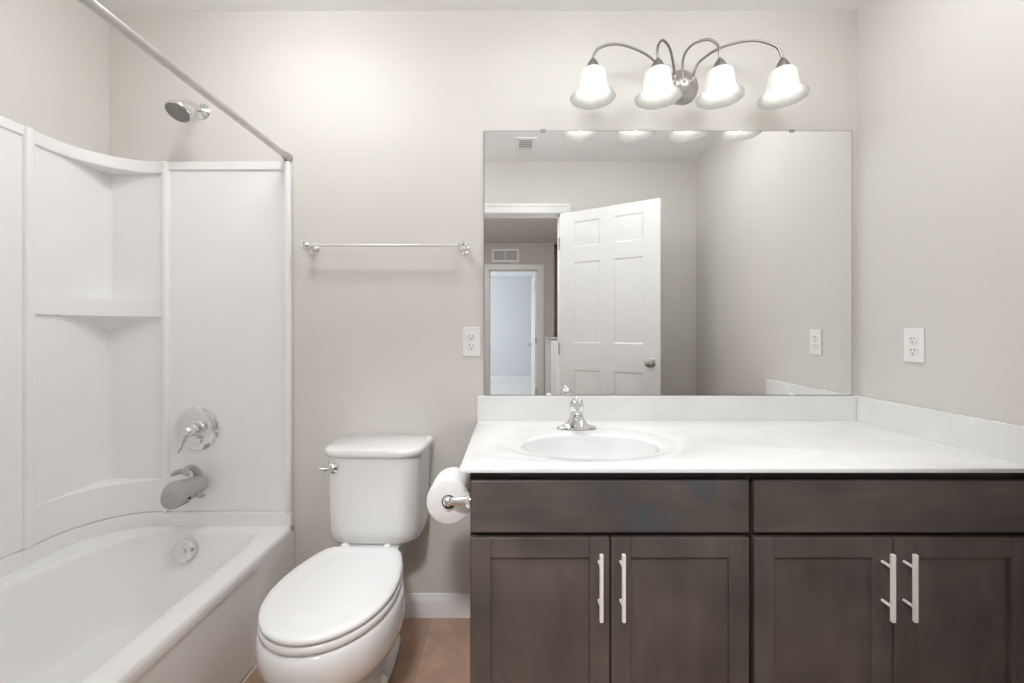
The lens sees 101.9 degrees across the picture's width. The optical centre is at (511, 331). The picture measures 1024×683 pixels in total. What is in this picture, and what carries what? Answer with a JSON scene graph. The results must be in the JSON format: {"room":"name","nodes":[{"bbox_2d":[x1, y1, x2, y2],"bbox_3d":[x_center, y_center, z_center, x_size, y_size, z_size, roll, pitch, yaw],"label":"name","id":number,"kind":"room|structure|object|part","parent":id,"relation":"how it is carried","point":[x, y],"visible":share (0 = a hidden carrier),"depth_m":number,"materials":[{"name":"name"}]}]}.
{"room":"bathroom","nodes":[
{"label":"bathroom","id":0,"kind":"room"},
{"bbox_2d":[0,0,108,154],"bbox_3d":[-1.708,-0.067,0.885,0.120,2.493,1.624,0,0,0],"label":"wall","id":1,"kind":"structure","parent":0,"point":[54,54],"depth_m":1.50,"materials":[{"name":"beige paint"}]},
{"bbox_2d":[240,618,469,682],"bbox_3d":[-0.117,1.185,0.975,3.301,0.050,1.684,0,0,0],"label":"floor","id":2,"kind":"structure","parent":0,"point":[432,650],"depth_m":1.49,"materials":[{"name":"brown stone"}]},
{"bbox_2d":[0,511,294,682],"bbox_3d":[-1.265,0.945,0.945,0.764,0.431,1.502,0,0,0],"label":"bathtub","id":3,"kind":"object","parent":2,"relation":"on","point":[170,596],"visible":0.83,"depth_m":1.42,"materials":[{"name":"white plastic"}]},
{"bbox_2d":[0,116,291,558],"bbox_3d":[-1.272,0.019,0.952,0.752,1.418,1.490,0,0,0],"label":"shower surround","id":4,"kind":"object","parent":3,"relation":"on","point":[135,295],"visible":0.98,"depth_m":1.68,"materials":[{"name":"white plastic"}]},
{"bbox_3d":[-1.638,0.019,0.802,0.020,1.418,1.190,0,0,0],"label":"panel","id":5,"kind":"part","parent":4,"relation":"part of","materials":[{"name":"white plastic"}]},
{"bbox_2d":[35,293,161,330],"bbox_3d":[-1.529,-0.070,1.552,0.237,0.129,0.289,0,0,0],"label":"corner shelf","id":6,"kind":"object","parent":4,"relation":"attached to","point":[53,311],"depth_m":1.61,"materials":[{"name":"white plastic"}]},
{"bbox_3d":[-1.524,0.019,1.547,0.248,1.418,0.300,0,0,0],"label":"corner panel","id":7,"kind":"part","parent":4,"relation":"part of","materials":[{"name":"white plastic"}]},
{"bbox_2d":[160,465,207,509],"bbox_3d":[-1.262,0.589,1.602,0.114,0.139,0.166,0,0,0],"label":"spout","id":8,"kind":"object","parent":4,"relation":"attached to","point":[177,493],"visible":1,"depth_m":1.57,"materials":[{"name":"grey metal"}]},
{"bbox_2d":[175,407,218,452],"bbox_3d":[-1.277,0.392,1.646,0.176,0.176,0.078,0,0,0],"label":"shower valve","id":9,"kind":"object","parent":4,"relation":"attached to","point":[196,428],"visible":1,"depth_m":1.67,"materials":[{"name":"silver metal"}]},
{"bbox_3d":[-1.281,0.426,1.627,0.030,0.089,0.048,0,0,19],"label":"lever","id":10,"kind":"part","parent":9,"relation":"part of","materials":[{"name":"silver metal"}]},
{"bbox_3d":[-1.153,0.019,1.687,0.495,1.418,0.020,0,0,0],"label":"panel","id":11,"kind":"part","parent":4,"relation":"part of","materials":[{"name":"white plastic"}]},
{"bbox_3d":[-1.270,0.850,1.609,0.084,0.083,0.040,0,0,0],"label":"overflow plate","id":12,"kind":"part","parent":3,"relation":"part of","materials":[{"name":"silver metal"}]},
{"bbox_2d":[255,434,432,682],"bbox_3d":[-0.510,0.787,1.334,0.382,0.745,0.707,0,0,2],"label":"toilet","id":13,"kind":"object","parent":2,"relation":"on","point":[337,616],"visible":1,"depth_m":1.25,"materials":[{"name":"white ceramic"}]},
{"bbox_3d":[-0.650,0.479,1.446,0.039,0.014,0.013,0,0,-11],"label":"lever arm","id":14,"kind":"part","parent":13,"relation":"part of","materials":[{"name":"silver metal"}]},
{"bbox_3d":[-0.514,0.743,1.207,0.356,0.019,0.437,0,0,2],"label":"seat lid","id":15,"kind":"part","parent":13,"relation":"part of","materials":[{"name":"white plastic"}]},
{"bbox_3d":[-0.512,0.968,1.278,0.384,0.384,0.599,0,0,2],"label":"bowl","id":16,"kind":"part","parent":13,"relation":"part of","materials":[{"name":"white ceramic"}]},
{"bbox_3d":[-0.514,0.766,1.208,0.360,0.022,0.439,0,0,2],"label":"seat","id":17,"kind":"part","parent":13,"relation":"part of","materials":[{"name":"white plastic"}]},
{"bbox_3d":[-0.631,0.479,1.456,0.036,0.036,0.016,0,0,2],"label":"flush lever","id":18,"kind":"part","parent":13,"relation":"part of","materials":[{"name":"silver metal"}]},
{"bbox_3d":[-0.501,0.429,1.568,0.365,0.029,0.238,0,0,2],"label":"tank lid","id":19,"kind":"part","parent":13,"relation":"part of","materials":[{"name":"white ceramic"}]},
{"bbox_3d":[-0.501,0.602,1.569,0.342,0.317,0.216,0,0,2],"label":"tank","id":20,"kind":"part","parent":13,"relation":"part of","materials":[{"name":"white ceramic"}]},
{"bbox_2d":[470,473,748,682],"bbox_3d":[0.268,0.766,1.389,0.765,0.787,0.611,0,0,0],"label":"vanity cabinet","id":21,"kind":"object","parent":2,"relation":"on","point":[575,577],"visible":0.84,"depth_m":1.12,"materials":[{"name":"brown wood"}]},
{"bbox_2d":[443,493,469,510],"bbox_3d":[-0.154,0.475,1.236,0.078,0.048,0.192,0,0,0],"label":"toilet paper holder","id":22,"kind":"object","parent":21,"relation":"attached to","point":[461,501],"visible":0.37,"depth_m":1.15,"materials":[{"name":"silver metal"}]},
{"bbox_2d":[427,467,469,523],"bbox_3d":[-0.180,0.483,1.236,0.128,0.128,0.112,0,0,0],"label":"toilet paper roll","id":23,"kind":"object","parent":22,"relation":"on","point":[449,482],"visible":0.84,"depth_m":1.18,"materials":[{"name":"paper"}]},
{"bbox_3d":[0.076,0.800,1.129,0.374,0.489,0.018,0,0,0],"label":"door","id":24,"kind":"part","parent":21,"relation":"part of","materials":[{"name":"brown wood"}]},
{"bbox_3d":[0.234,0.671,1.101,0.009,0.177,0.037,0,0,0],"label":"handle","id":25,"kind":"part","parent":21,"relation":"part of","materials":[{"name":"silver metal"}]},
{"bbox_3d":[0.265,0.471,1.129,0.752,0.140,0.018,0,0,0],"label":"drawer","id":26,"kind":"part","parent":21,"relation":"part of","materials":[{"name":"brown wood"}]},
{"bbox_3d":[0.293,0.671,1.101,0.009,0.177,0.037,0,0,0],"label":"handle","id":27,"kind":"part","parent":21,"relation":"part of","materials":[{"name":"silver metal"}]},
{"bbox_3d":[0.454,0.800,1.129,0.372,0.489,0.018,0,0,0],"label":"door","id":28,"kind":"part","parent":21,"relation":"part of","materials":[{"name":"brown wood"}]},
{"bbox_2d":[749,473,1023,682],"bbox_3d":[1.032,0.766,1.389,0.761,0.787,0.611,0,0,0],"label":"vanity cabinet","id":29,"kind":"object","parent":2,"relation":"on","point":[854,577],"visible":0.74,"depth_m":1.12,"materials":[{"name":"brown wood"}]},
{"bbox_2d":[459,395,1023,472],"bbox_3d":[0.636,0.389,1.398,1.553,0.262,0.596,0,0,0],"label":"countertop","id":30,"kind":"structure","parent":29,"relation":"on","point":[512,433],"depth_m":1.41,"materials":[{"name":"stone"}]},
{"bbox_2d":[557,396,596,430],"bbox_3d":[0.224,0.299,1.513,0.133,0.123,0.155,0,0,29],"label":"sink faucet","id":31,"kind":"object","parent":30,"relation":"on","point":[576,421],"visible":1,"depth_m":1.52,"materials":[{"name":"silver metal"}]},
{"bbox_3d":[0.240,0.321,1.477,0.033,0.042,0.120,0,0,0],"label":"spout","id":32,"kind":"part","parent":31,"relation":"part of","materials":[{"name":"silver metal"}]},
{"bbox_3d":[0.240,0.259,1.502,0.021,0.043,0.078,0,0,0],"label":"lever","id":33,"kind":"part","parent":31,"relation":"part of","materials":[{"name":"silver metal"}]},
{"bbox_3d":[0.841,0.800,1.129,0.372,0.489,0.018,0,0,0],"label":"door","id":34,"kind":"part","parent":29,"relation":"part of","materials":[{"name":"brown wood"}]},
{"bbox_3d":[1.029,0.471,1.129,0.748,0.140,0.018,0,0,0],"label":"drawer","id":35,"kind":"part","parent":29,"relation":"part of","materials":[{"name":"brown wood"}]},
{"bbox_3d":[0.999,0.671,1.101,0.009,0.177,0.037,0,0,0],"label":"handle","id":36,"kind":"part","parent":29,"relation":"part of","materials":[{"name":"silver metal"}]},
{"bbox_3d":[1.057,0.671,1.101,0.009,0.177,0.037,0,0,0],"label":"handle","id":37,"kind":"part","parent":29,"relation":"part of","materials":[{"name":"silver metal"}]},
{"bbox_3d":[1.217,0.800,1.129,0.370,0.489,0.018,0,0,0],"label":"door","id":38,"kind":"part","parent":29,"relation":"part of","materials":[{"name":"brown wood"}]},
{"bbox_2d":[96,0,868,10],"bbox_3d":[-0.117,-1.353,0.945,3.301,0.080,1.744,0,0,0],"label":"ceiling","id":39,"kind":"structure","parent":0,"point":[110,5],"depth_m":1.66,"materials":[{"name":"white paint"}]},
{"bbox_2d":[109,11,857,592],"bbox_3d":[-0.117,-0.067,1.757,3.301,2.493,0.120,0,0,0],"label":"wall","id":40,"kind":"structure","parent":0,"point":[383,117],"depth_m":1.70,"materials":[{"name":"beige paint"}]},
{"bbox_2d":[77,0,292,161],"bbox_3d":[-0.914,-0.712,0.945,0.038,0.038,1.502,0,0,0],"label":"shower rod","id":41,"kind":"object","parent":40,"relation":"attached to","point":[93,6],"visible":0.98,"depth_m":1.11,"materials":[{"name":"grey metal"}]},
{"bbox_2d":[164,99,209,122],"bbox_3d":[-1.247,-0.864,1.604,0.086,0.136,0.192,0,0,-4],"label":"shower","id":42,"kind":"object","parent":40,"relation":"attached to","point":[177,110],"visible":1,"depth_m":1.56,"materials":[{"name":"silver metal"}]},
{"bbox_3d":[-1.259,-0.882,1.628,0.031,0.059,0.132,0,0,-11],"label":"arm","id":43,"kind":"part","parent":42,"relation":"part of","materials":[{"name":"silver metal"}]},
{"bbox_2d":[300,241,469,254],"bbox_3d":[-0.503,-0.340,1.655,0.666,0.048,0.084,0,0,0],"label":"towel bar","id":44,"kind":"object","parent":40,"relation":"attached to","point":[312,248],"visible":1,"depth_m":1.62,"materials":[{"name":"silver metal"}]},
{"bbox_3d":[-0.812,-0.340,1.655,0.048,0.048,0.084,0,0,0],"label":"post","id":45,"kind":"part","parent":44,"relation":"part of","materials":[{"name":"silver metal"}]},
{"bbox_3d":[-0.194,-0.340,1.655,0.048,0.048,0.084,0,0,0],"label":"post","id":46,"kind":"part","parent":44,"relation":"part of","materials":[{"name":"silver metal"}]},
{"bbox_2d":[404,593,469,617],"bbox_3d":[-0.498,1.114,1.690,0.771,0.092,0.014,0,0,0],"label":"baseboard","id":47,"kind":"structure","parent":40,"relation":"attached to","point":[417,605],"depth_m":1.68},
{"bbox_2d":[462,327,479,355],"bbox_3d":[-0.166,0.039,1.692,0.073,0.119,0.009,0,0,0],"label":"wall outlet","id":48,"kind":"object","parent":40,"relation":"attached to","point":[470,336],"visible":1,"depth_m":1.69,"materials":[{"name":"white plastic"}]},
{"bbox_2d":[467,342,474,350],"bbox_3d":[-0.166,0.059,1.690,0.033,0.033,0.003,0,0,0],"label":"receptacle","id":49,"kind":"object","parent":48,"relation":"attached to","point":[470,345],"depth_m":1.69,"materials":[{"name":"white plastic"}]},
{"bbox_2d":[467,333,474,340],"bbox_3d":[-0.166,0.019,1.690,0.033,0.033,0.003,0,0,0],"label":"receptacle","id":50,"kind":"object","parent":48,"relation":"attached to","point":[470,336],"depth_m":1.69,"materials":[{"name":"white plastic"}]},
{"bbox_2d":[477,395,855,420],"bbox_3d":[0.626,0.310,1.687,1.533,0.102,0.020,0,0,0],"label":"backsplash","id":51,"kind":"structure","parent":40,"relation":"attached to","point":[489,407],"depth_m":1.68,"materials":[{"name":"stone"}]},
{"bbox_2d":[484,129,851,394],"bbox_3d":[0.636,-0.284,1.692,1.500,1.084,0.009,0,0,0],"label":"wall mirror","id":52,"kind":"object","parent":40,"relation":"attached to","point":[616,262],"visible":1,"depth_m":1.69,"materials":[{"name":"clear glass"}]},
{"bbox_2d":[570,38,809,109],"bbox_3d":[0.657,-0.998,1.583,0.880,0.247,0.227,0,0,0],"label":"vanity light","id":53,"kind":"object","parent":40,"relation":"attached to","point":[662,88],"visible":1,"depth_m":1.56,"materials":[{"name":"white glass"}]},
{"bbox_3d":[0.302,-0.927,1.552,0.170,0.104,0.166,0,0,0],"label":"lamp shade","id":54,"kind":"part","parent":53,"relation":"part of","materials":[{"name":"white glass"}]},
{"bbox_3d":[0.302,-0.934,1.552,0.050,0.092,0.050,0,0,0],"label":"bulb","id":55,"kind":"part","parent":53,"relation":"part of","materials":[{"name":"white glass"}]},
{"bbox_3d":[0.475,-1.044,1.601,0.369,0.113,0.023,0,0,-18],"label":"arm","id":56,"kind":"part","parent":53,"relation":"part of","materials":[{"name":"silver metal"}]},
{"bbox_3d":[0.545,-0.927,1.552,0.170,0.104,0.166,0,0,0],"label":"lamp shade","id":57,"kind":"part","parent":53,"relation":"part of","materials":[{"name":"white glass"}]},
{"bbox_3d":[0.545,-0.934,1.552,0.050,0.092,0.050,0,0,0],"label":"bulb","id":58,"kind":"part","parent":53,"relation":"part of","materials":[{"name":"white glass"}]},
{"bbox_3d":[0.599,-1.065,1.606,0.016,0.112,0.163,0,0,45],"label":"arm","id":59,"kind":"part","parent":53,"relation":"part of","materials":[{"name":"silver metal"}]},
{"bbox_3d":[0.722,-1.058,1.598,0.036,0.125,0.150,0,0,-40],"label":"arm","id":60,"kind":"part","parent":53,"relation":"part of","materials":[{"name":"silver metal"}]},
{"bbox_3d":[0.777,-0.934,1.552,0.050,0.092,0.050,0,0,0],"label":"bulb","id":61,"kind":"part","parent":53,"relation":"part of","materials":[{"name":"white glass"}]},
{"bbox_3d":[0.777,-0.927,1.552,0.170,0.104,0.166,0,0,0],"label":"lamp shade","id":62,"kind":"part","parent":53,"relation":"part of","materials":[{"name":"white glass"}]},
{"bbox_3d":[0.863,-1.060,1.598,0.313,0.112,0.030,0,0,21],"label":"arm","id":63,"kind":"part","parent":53,"relation":"part of","materials":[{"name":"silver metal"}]},
{"bbox_3d":[1.012,-0.934,1.552,0.050,0.092,0.050,0,0,0],"label":"bulb","id":64,"kind":"part","parent":53,"relation":"part of","materials":[{"name":"white glass"}]},
{"bbox_3d":[1.012,-0.927,1.552,0.170,0.104,0.166,0,0,0],"label":"lamp shade","id":65,"kind":"part","parent":53,"relation":"part of","materials":[{"name":"white glass"}]},
{"bbox_2d":[858,0,1023,425],"bbox_3d":[1.473,-0.067,0.885,0.120,2.493,1.624,0,0,0],"label":"wall","id":66,"kind":"structure","parent":0,"point":[941,82],"depth_m":1.36,"materials":[{"name":"beige paint"}]},
{"bbox_2d":[904,328,924,362],"bbox_3d":[1.408,0.047,1.455,0.009,0.119,0.073,0,0,0],"label":"wall outlet","id":67,"kind":"object","parent":66,"relation":"attached to","point":[914,338],"visible":1,"depth_m":1.45,"materials":[{"name":"white plastic"}]},
{"bbox_2d":[908,346,917,355],"bbox_3d":[1.406,0.067,1.455,0.003,0.033,0.033,0,0,0],"label":"receptacle","id":68,"kind":"object","parent":67,"relation":"attached to","point":[912,350],"depth_m":1.45,"materials":[{"name":"white plastic"}]},
{"bbox_2d":[908,335,917,343],"bbox_3d":[1.406,0.027,1.455,0.003,0.033,0.033,0,0,0],"label":"receptacle","id":69,"kind":"object","parent":67,"relation":"attached to","point":[912,339],"depth_m":1.45,"materials":[{"name":"white plastic"}]}
]}

